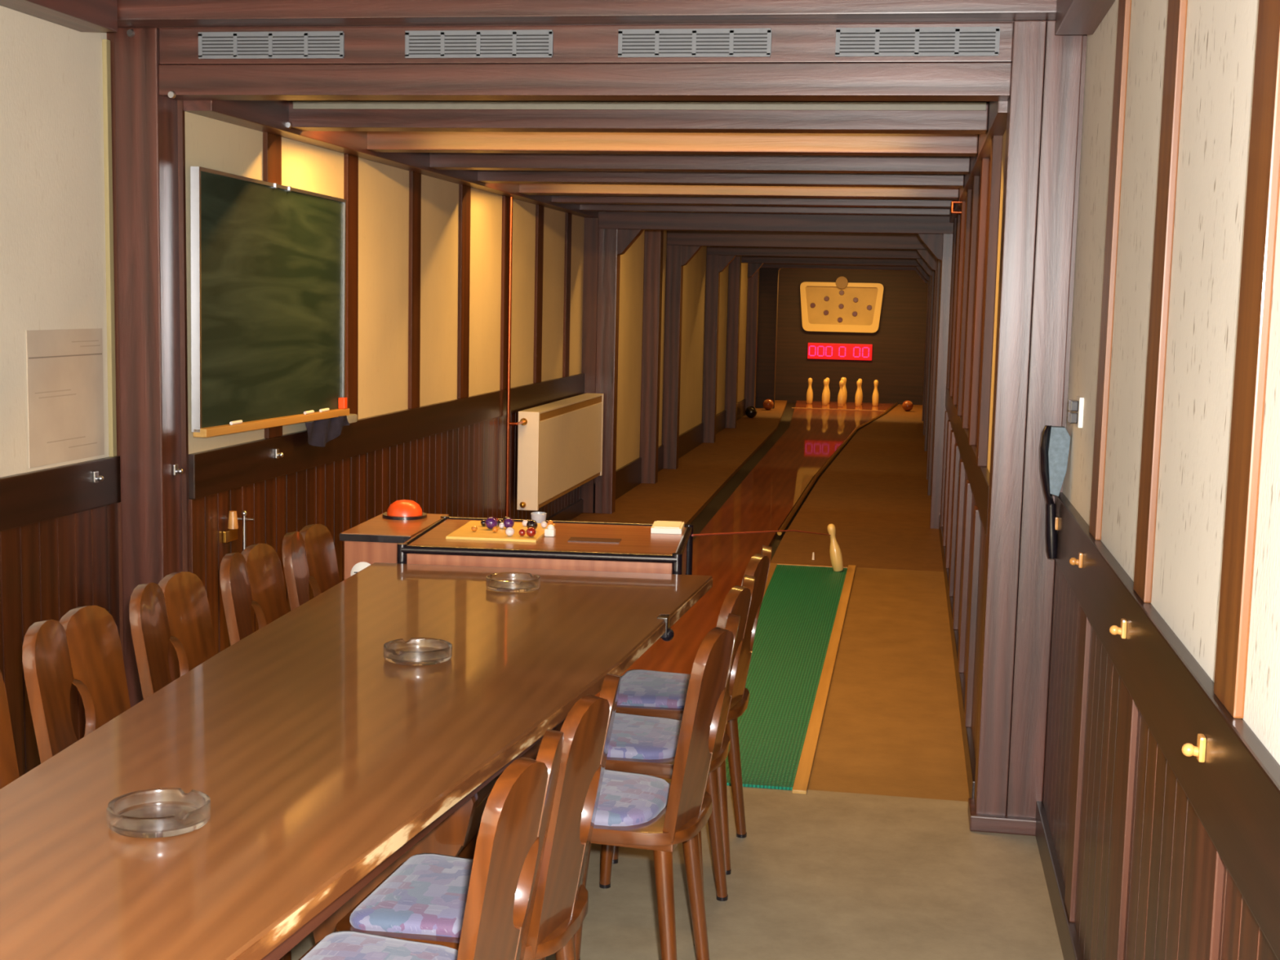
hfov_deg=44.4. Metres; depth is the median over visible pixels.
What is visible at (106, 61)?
trim
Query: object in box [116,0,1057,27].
beam
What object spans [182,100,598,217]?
trim
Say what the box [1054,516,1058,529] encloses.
coat hook
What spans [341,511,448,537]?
countertop
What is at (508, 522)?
bead
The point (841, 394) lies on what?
pin
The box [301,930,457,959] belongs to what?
seat cushion
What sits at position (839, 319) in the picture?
lamp
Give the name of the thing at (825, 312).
lamp
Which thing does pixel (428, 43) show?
air vent
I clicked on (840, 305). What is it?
lamp
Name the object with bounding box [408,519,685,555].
countertop
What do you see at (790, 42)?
beam
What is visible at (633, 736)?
seat cushion
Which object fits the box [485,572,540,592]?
ashtray
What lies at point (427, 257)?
wall
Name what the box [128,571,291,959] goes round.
dining chair
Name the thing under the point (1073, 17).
ceiling beam
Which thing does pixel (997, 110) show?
trim
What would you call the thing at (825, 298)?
lamp
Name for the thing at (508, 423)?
copper pipe
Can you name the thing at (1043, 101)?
post
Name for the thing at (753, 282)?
post
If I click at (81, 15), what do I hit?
trim
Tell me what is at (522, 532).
bead
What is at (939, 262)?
post
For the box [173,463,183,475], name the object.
coat hook
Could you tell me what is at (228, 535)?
wall fitting
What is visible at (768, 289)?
wall
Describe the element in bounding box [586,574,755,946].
dining chair
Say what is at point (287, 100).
ceiling
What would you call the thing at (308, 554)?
dining chair
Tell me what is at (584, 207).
ceiling beam
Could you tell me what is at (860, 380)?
pin
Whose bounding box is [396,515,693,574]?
desk
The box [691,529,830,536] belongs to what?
cord
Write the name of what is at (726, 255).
beam
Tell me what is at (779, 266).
beam
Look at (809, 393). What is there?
pin
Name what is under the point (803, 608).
rubber mat
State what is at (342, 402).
clip
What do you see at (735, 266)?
post
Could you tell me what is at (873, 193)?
ceiling beam
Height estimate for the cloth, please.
0.107 m
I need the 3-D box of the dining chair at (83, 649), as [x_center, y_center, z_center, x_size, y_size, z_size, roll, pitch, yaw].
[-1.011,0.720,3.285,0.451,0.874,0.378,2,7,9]
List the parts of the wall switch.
plate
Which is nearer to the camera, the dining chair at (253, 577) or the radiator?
the dining chair at (253, 577)
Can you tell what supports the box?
on the desk at (575, 545)
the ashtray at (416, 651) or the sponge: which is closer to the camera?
the ashtray at (416, 651)
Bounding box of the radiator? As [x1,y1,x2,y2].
[516,393,604,511]
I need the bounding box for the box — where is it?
[650,520,684,534]
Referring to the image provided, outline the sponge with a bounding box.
[346,413,357,423]
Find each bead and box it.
[471,525,477,531]
[480,520,485,526]
[484,516,497,528]
[492,526,497,532]
[498,522,504,528]
[503,517,514,528]
[505,527,514,536]
[518,528,525,536]
[521,520,528,526]
[526,520,537,528]
[526,527,536,537]
[540,521,546,528]
[547,520,553,524]
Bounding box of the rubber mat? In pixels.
[725,563,856,794]
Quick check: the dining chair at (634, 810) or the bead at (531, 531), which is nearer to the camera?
the dining chair at (634, 810)
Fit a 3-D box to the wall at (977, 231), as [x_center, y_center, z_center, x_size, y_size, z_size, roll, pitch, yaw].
[1.651,-0.424,7.804,0.132,2.225,6.360,2,7,10]
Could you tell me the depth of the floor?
4.84 m
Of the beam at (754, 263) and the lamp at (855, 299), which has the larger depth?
the lamp at (855, 299)
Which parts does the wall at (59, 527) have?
chair rail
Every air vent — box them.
[198,31,344,58]
[404,29,553,57]
[617,28,771,57]
[835,26,999,56]
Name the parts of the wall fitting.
rod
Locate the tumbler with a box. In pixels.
[530,511,546,523]
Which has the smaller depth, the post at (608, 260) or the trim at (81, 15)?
the trim at (81, 15)
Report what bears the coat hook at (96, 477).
attached to the wall at (59, 527)
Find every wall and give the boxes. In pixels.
[0,5,123,777]
[131,20,1047,28]
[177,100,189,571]
[184,111,584,653]
[581,217,756,512]
[755,267,778,408]
[774,268,928,405]
[938,128,1006,798]
[1035,0,1279,959]
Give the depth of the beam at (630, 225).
10.92 m
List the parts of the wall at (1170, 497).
baseboard, chair rail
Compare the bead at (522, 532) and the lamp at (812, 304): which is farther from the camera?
the lamp at (812, 304)
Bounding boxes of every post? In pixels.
[113,27,182,707]
[593,228,620,513]
[639,230,663,484]
[662,244,683,469]
[702,253,719,443]
[724,255,741,428]
[744,269,759,409]
[921,280,929,421]
[923,275,931,435]
[924,269,935,451]
[926,258,937,479]
[927,259,941,495]
[929,233,953,528]
[968,20,1083,835]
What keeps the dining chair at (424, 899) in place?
on the floor
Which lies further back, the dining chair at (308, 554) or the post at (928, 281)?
the post at (928, 281)
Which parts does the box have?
lid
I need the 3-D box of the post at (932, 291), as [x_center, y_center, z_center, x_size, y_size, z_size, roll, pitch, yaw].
[3.142,-1.399,16.728,0.119,2.220,0.140,2,7,10]
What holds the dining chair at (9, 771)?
on the floor
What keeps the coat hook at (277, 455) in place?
attached to the wall at (427, 257)
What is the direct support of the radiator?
attached to the wall at (427, 257)
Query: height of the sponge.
0.035 m
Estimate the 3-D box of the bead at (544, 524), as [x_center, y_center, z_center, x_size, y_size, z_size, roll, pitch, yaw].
[-0.312,0.145,5.092,0.022,0.022,0.022,2,7,10]
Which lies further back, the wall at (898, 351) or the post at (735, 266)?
the wall at (898, 351)
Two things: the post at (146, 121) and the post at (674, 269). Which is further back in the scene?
the post at (674, 269)
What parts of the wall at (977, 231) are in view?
baseboard, chair rail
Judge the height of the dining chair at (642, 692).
0.874 m
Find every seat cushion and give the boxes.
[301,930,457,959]
[349,853,473,937]
[594,768,670,826]
[607,712,681,759]
[617,669,690,708]
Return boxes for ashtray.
[106,787,210,838]
[383,637,452,665]
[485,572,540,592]
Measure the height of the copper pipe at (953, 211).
0.071 m
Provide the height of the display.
0.255 m
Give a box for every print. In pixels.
[35,389,71,394]
[38,393,75,398]
[47,435,85,443]
[68,442,97,448]
[71,340,98,342]
[80,344,100,346]
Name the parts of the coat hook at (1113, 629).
knob, plate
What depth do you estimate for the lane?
12.02 m
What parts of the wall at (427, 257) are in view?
chair rail, baseboard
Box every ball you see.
[745,405,756,417]
[762,399,773,409]
[902,400,913,411]
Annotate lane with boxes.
[595,400,897,697]
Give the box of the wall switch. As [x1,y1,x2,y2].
[1067,395,1084,427]
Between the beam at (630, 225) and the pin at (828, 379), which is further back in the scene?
the pin at (828, 379)
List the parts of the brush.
handle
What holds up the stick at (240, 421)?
on the chalkboard
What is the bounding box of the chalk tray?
[193,408,349,437]
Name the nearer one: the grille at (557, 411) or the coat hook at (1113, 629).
the coat hook at (1113, 629)
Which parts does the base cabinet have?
round plate, signal button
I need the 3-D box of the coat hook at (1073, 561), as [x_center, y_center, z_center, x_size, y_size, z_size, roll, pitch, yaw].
[1.049,0.192,3.770,0.030,0.036,0.024,2,7,10]
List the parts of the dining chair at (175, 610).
leg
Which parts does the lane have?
guide rail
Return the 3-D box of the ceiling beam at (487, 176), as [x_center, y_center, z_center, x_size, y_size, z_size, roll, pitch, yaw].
[0.339,-1.541,7.923,2.546,0.091,0.160,2,7,10]
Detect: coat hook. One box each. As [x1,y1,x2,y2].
[93,471,103,483]
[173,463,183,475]
[275,448,284,458]
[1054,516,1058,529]
[1069,551,1083,568]
[1109,618,1126,638]
[1181,733,1206,762]
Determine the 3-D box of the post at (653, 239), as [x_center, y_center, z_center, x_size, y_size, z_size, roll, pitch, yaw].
[0.095,-1.061,13.212,0.139,2.220,0.140,2,7,10]
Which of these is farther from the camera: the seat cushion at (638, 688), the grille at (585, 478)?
the grille at (585, 478)
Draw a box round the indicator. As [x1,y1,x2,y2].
[800,275,883,333]
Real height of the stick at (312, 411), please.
0.012 m
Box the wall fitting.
[222,510,253,551]
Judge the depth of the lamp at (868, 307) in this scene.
24.84 m
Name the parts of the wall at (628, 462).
baseboard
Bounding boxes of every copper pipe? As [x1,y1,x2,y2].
[505,196,524,516]
[951,200,961,213]
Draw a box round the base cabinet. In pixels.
[339,499,448,579]
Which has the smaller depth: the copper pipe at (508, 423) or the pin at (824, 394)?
the copper pipe at (508, 423)
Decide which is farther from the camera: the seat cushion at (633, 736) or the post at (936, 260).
the post at (936, 260)
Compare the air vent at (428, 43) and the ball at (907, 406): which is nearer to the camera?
the air vent at (428, 43)
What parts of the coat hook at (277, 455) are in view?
plate, knob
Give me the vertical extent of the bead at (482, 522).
0.022 m
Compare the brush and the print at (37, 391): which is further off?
the print at (37, 391)
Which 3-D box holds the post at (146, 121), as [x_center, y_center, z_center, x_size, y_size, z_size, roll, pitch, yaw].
[-1.583,-0.245,5.074,0.145,2.352,0.150,2,7,10]
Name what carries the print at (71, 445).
on the paper notice
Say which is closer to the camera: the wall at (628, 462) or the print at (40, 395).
the print at (40, 395)
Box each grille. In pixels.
[538,472,599,508]
[539,395,602,421]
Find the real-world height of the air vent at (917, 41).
0.080 m
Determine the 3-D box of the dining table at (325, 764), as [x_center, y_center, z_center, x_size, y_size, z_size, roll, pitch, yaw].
[-0.614,0.835,2.881,1.012,0.753,3.750,2,7,10]
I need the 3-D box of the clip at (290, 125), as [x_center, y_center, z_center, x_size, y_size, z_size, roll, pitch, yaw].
[-1.259,-1.270,5.607,0.025,0.026,0.008,2,7,10]
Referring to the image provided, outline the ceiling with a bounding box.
[287,100,989,102]
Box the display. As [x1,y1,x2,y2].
[807,342,872,360]
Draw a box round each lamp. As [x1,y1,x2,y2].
[810,302,815,307]
[823,296,829,301]
[823,310,828,315]
[837,317,842,322]
[838,303,844,308]
[839,289,844,295]
[852,311,857,316]
[853,297,857,302]
[866,305,871,310]
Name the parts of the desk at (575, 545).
corner post, edge rail, edge rail, panel, edge rail, sunken panel, corner post, edge rail, panel, corner post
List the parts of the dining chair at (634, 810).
leg, seat, leg, leg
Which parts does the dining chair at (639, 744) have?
leg, leg, seat, leg, leg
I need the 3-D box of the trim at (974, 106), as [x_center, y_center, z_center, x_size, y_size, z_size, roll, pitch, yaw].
[-0.045,-1.288,5.393,2.420,0.026,0.012,2,7,10]
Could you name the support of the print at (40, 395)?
on the paper notice
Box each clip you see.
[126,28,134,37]
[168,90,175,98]
[288,121,292,128]
[337,397,346,408]
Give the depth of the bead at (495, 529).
4.96 m
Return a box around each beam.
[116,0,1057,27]
[158,62,1012,101]
[159,22,1013,65]
[288,101,988,133]
[367,131,977,156]
[430,152,970,173]
[477,169,964,188]
[519,183,959,199]
[551,195,955,208]
[579,204,951,216]
[598,211,953,261]
[666,230,936,271]
[706,246,932,275]
[741,255,929,281]
[760,263,928,284]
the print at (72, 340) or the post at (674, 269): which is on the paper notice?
the print at (72, 340)
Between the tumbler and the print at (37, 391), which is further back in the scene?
the tumbler
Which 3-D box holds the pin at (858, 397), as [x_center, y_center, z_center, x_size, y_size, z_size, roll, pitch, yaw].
[3.304,-1.311,23.684,0.100,0.400,0.100,2,7,10]
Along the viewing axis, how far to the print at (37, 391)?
4.67 m
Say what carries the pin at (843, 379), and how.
on the lane
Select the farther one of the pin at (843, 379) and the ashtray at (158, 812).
the pin at (843, 379)
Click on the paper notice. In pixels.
(65, 388)
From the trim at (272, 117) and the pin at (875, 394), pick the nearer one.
the trim at (272, 117)
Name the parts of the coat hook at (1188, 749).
knob, plate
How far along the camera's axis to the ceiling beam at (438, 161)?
7.04 m
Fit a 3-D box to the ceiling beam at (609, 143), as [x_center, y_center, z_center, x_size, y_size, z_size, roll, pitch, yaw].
[0.051,-1.357,6.276,2.546,0.091,0.125,2,7,10]
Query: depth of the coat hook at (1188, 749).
2.18 m
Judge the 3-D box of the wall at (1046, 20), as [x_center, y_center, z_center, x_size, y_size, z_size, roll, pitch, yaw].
[-0.191,-1.470,4.700,3.170,0.228,0.120,2,7,10]
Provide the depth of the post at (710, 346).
17.07 m
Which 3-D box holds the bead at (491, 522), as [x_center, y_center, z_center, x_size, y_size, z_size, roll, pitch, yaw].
[-0.478,0.138,5.034,0.041,0.041,0.041,2,7,10]
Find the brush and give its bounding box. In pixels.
[1039,424,1070,559]
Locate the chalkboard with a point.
(268, 260)
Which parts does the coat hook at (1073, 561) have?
knob, plate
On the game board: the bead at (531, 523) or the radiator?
the bead at (531, 523)
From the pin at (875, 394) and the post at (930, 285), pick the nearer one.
the post at (930, 285)
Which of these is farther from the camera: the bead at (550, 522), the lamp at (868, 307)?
the lamp at (868, 307)
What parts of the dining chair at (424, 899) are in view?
seat, leg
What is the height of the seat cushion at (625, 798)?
0.031 m
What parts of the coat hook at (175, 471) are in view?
plate, knob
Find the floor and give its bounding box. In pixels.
[291,400,1063,959]
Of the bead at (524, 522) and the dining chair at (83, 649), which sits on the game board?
the bead at (524, 522)
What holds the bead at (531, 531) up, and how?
on the game board
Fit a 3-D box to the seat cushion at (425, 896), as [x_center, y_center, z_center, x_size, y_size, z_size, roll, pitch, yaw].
[-0.338,0.755,2.862,0.288,0.031,0.346,3,7,13]
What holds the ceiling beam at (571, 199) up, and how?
attached to the ceiling
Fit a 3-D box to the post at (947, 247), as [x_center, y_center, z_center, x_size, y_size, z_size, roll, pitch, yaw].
[2.125,-0.749,10.902,0.119,2.220,0.140,2,7,10]
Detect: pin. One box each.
[806,377,813,404]
[822,378,828,405]
[826,377,830,403]
[826,524,843,572]
[837,380,844,407]
[840,377,845,404]
[844,377,847,403]
[854,380,862,406]
[857,378,862,404]
[871,379,878,406]
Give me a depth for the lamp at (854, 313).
24.90 m
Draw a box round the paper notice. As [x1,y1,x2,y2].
[26,328,104,468]
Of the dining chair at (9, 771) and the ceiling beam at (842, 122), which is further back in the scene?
the ceiling beam at (842, 122)
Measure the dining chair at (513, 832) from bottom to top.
0.874 m
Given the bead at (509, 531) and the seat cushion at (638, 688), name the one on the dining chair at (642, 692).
the seat cushion at (638, 688)
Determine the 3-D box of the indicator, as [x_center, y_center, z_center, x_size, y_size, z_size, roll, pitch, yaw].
[3.197,-2.795,24.900,1.312,0.880,0.129,2,7,10]
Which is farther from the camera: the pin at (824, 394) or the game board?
the pin at (824, 394)
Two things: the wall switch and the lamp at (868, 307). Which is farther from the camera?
the lamp at (868, 307)
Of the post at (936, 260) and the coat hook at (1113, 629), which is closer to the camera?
the coat hook at (1113, 629)
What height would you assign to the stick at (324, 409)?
0.012 m
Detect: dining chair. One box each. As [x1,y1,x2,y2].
[0,670,19,789]
[22,605,130,763]
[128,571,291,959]
[219,543,288,645]
[282,524,340,610]
[298,728,564,959]
[334,673,621,959]
[541,613,740,959]
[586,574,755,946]
[612,545,772,875]
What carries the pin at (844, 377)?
on the lane
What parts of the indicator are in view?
plate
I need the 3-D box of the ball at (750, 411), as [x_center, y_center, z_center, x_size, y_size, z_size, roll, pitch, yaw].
[1.488,-0.911,20.982,0.160,0.160,0.160,2,7,10]
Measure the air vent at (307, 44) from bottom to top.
0.080 m
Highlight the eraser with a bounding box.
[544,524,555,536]
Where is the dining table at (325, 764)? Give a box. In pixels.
[0,562,712,959]
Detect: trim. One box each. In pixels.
[0,0,117,31]
[102,39,116,456]
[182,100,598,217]
[293,101,986,111]
[949,101,1007,222]
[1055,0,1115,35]
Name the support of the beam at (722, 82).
attached to the post at (146, 121)
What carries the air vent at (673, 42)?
attached to the beam at (790, 42)
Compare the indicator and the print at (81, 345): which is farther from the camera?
the indicator
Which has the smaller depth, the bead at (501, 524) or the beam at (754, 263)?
the bead at (501, 524)
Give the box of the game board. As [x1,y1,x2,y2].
[445,520,555,542]
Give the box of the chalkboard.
[190,166,349,437]
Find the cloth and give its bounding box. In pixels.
[305,415,349,446]
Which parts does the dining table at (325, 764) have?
trestle leg, trestle leg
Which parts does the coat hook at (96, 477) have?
plate, knob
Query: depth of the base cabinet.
4.93 m
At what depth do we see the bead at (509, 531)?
4.89 m
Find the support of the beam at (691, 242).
attached to the post at (674, 269)
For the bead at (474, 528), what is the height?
0.019 m
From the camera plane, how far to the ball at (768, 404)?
22.53 m
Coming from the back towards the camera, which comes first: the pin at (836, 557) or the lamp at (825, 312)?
the lamp at (825, 312)
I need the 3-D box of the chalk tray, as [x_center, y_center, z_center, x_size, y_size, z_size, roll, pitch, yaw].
[-1.327,-0.217,5.776,0.047,0.028,1.330,2,6,10]
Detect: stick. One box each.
[229,419,242,425]
[303,409,314,414]
[319,408,329,412]
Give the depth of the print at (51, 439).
4.76 m
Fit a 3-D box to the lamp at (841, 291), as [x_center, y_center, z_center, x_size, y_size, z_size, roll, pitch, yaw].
[3.205,-2.977,24.902,0.084,0.084,0.025,2,7,10]
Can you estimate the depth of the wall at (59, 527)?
4.63 m
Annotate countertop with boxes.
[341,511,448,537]
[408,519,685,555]
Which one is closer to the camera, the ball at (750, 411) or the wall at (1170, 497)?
the wall at (1170, 497)
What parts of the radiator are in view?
panel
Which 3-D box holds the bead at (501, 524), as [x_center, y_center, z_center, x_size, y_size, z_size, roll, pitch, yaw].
[-0.447,0.147,5.058,0.019,0.019,0.019,2,7,10]

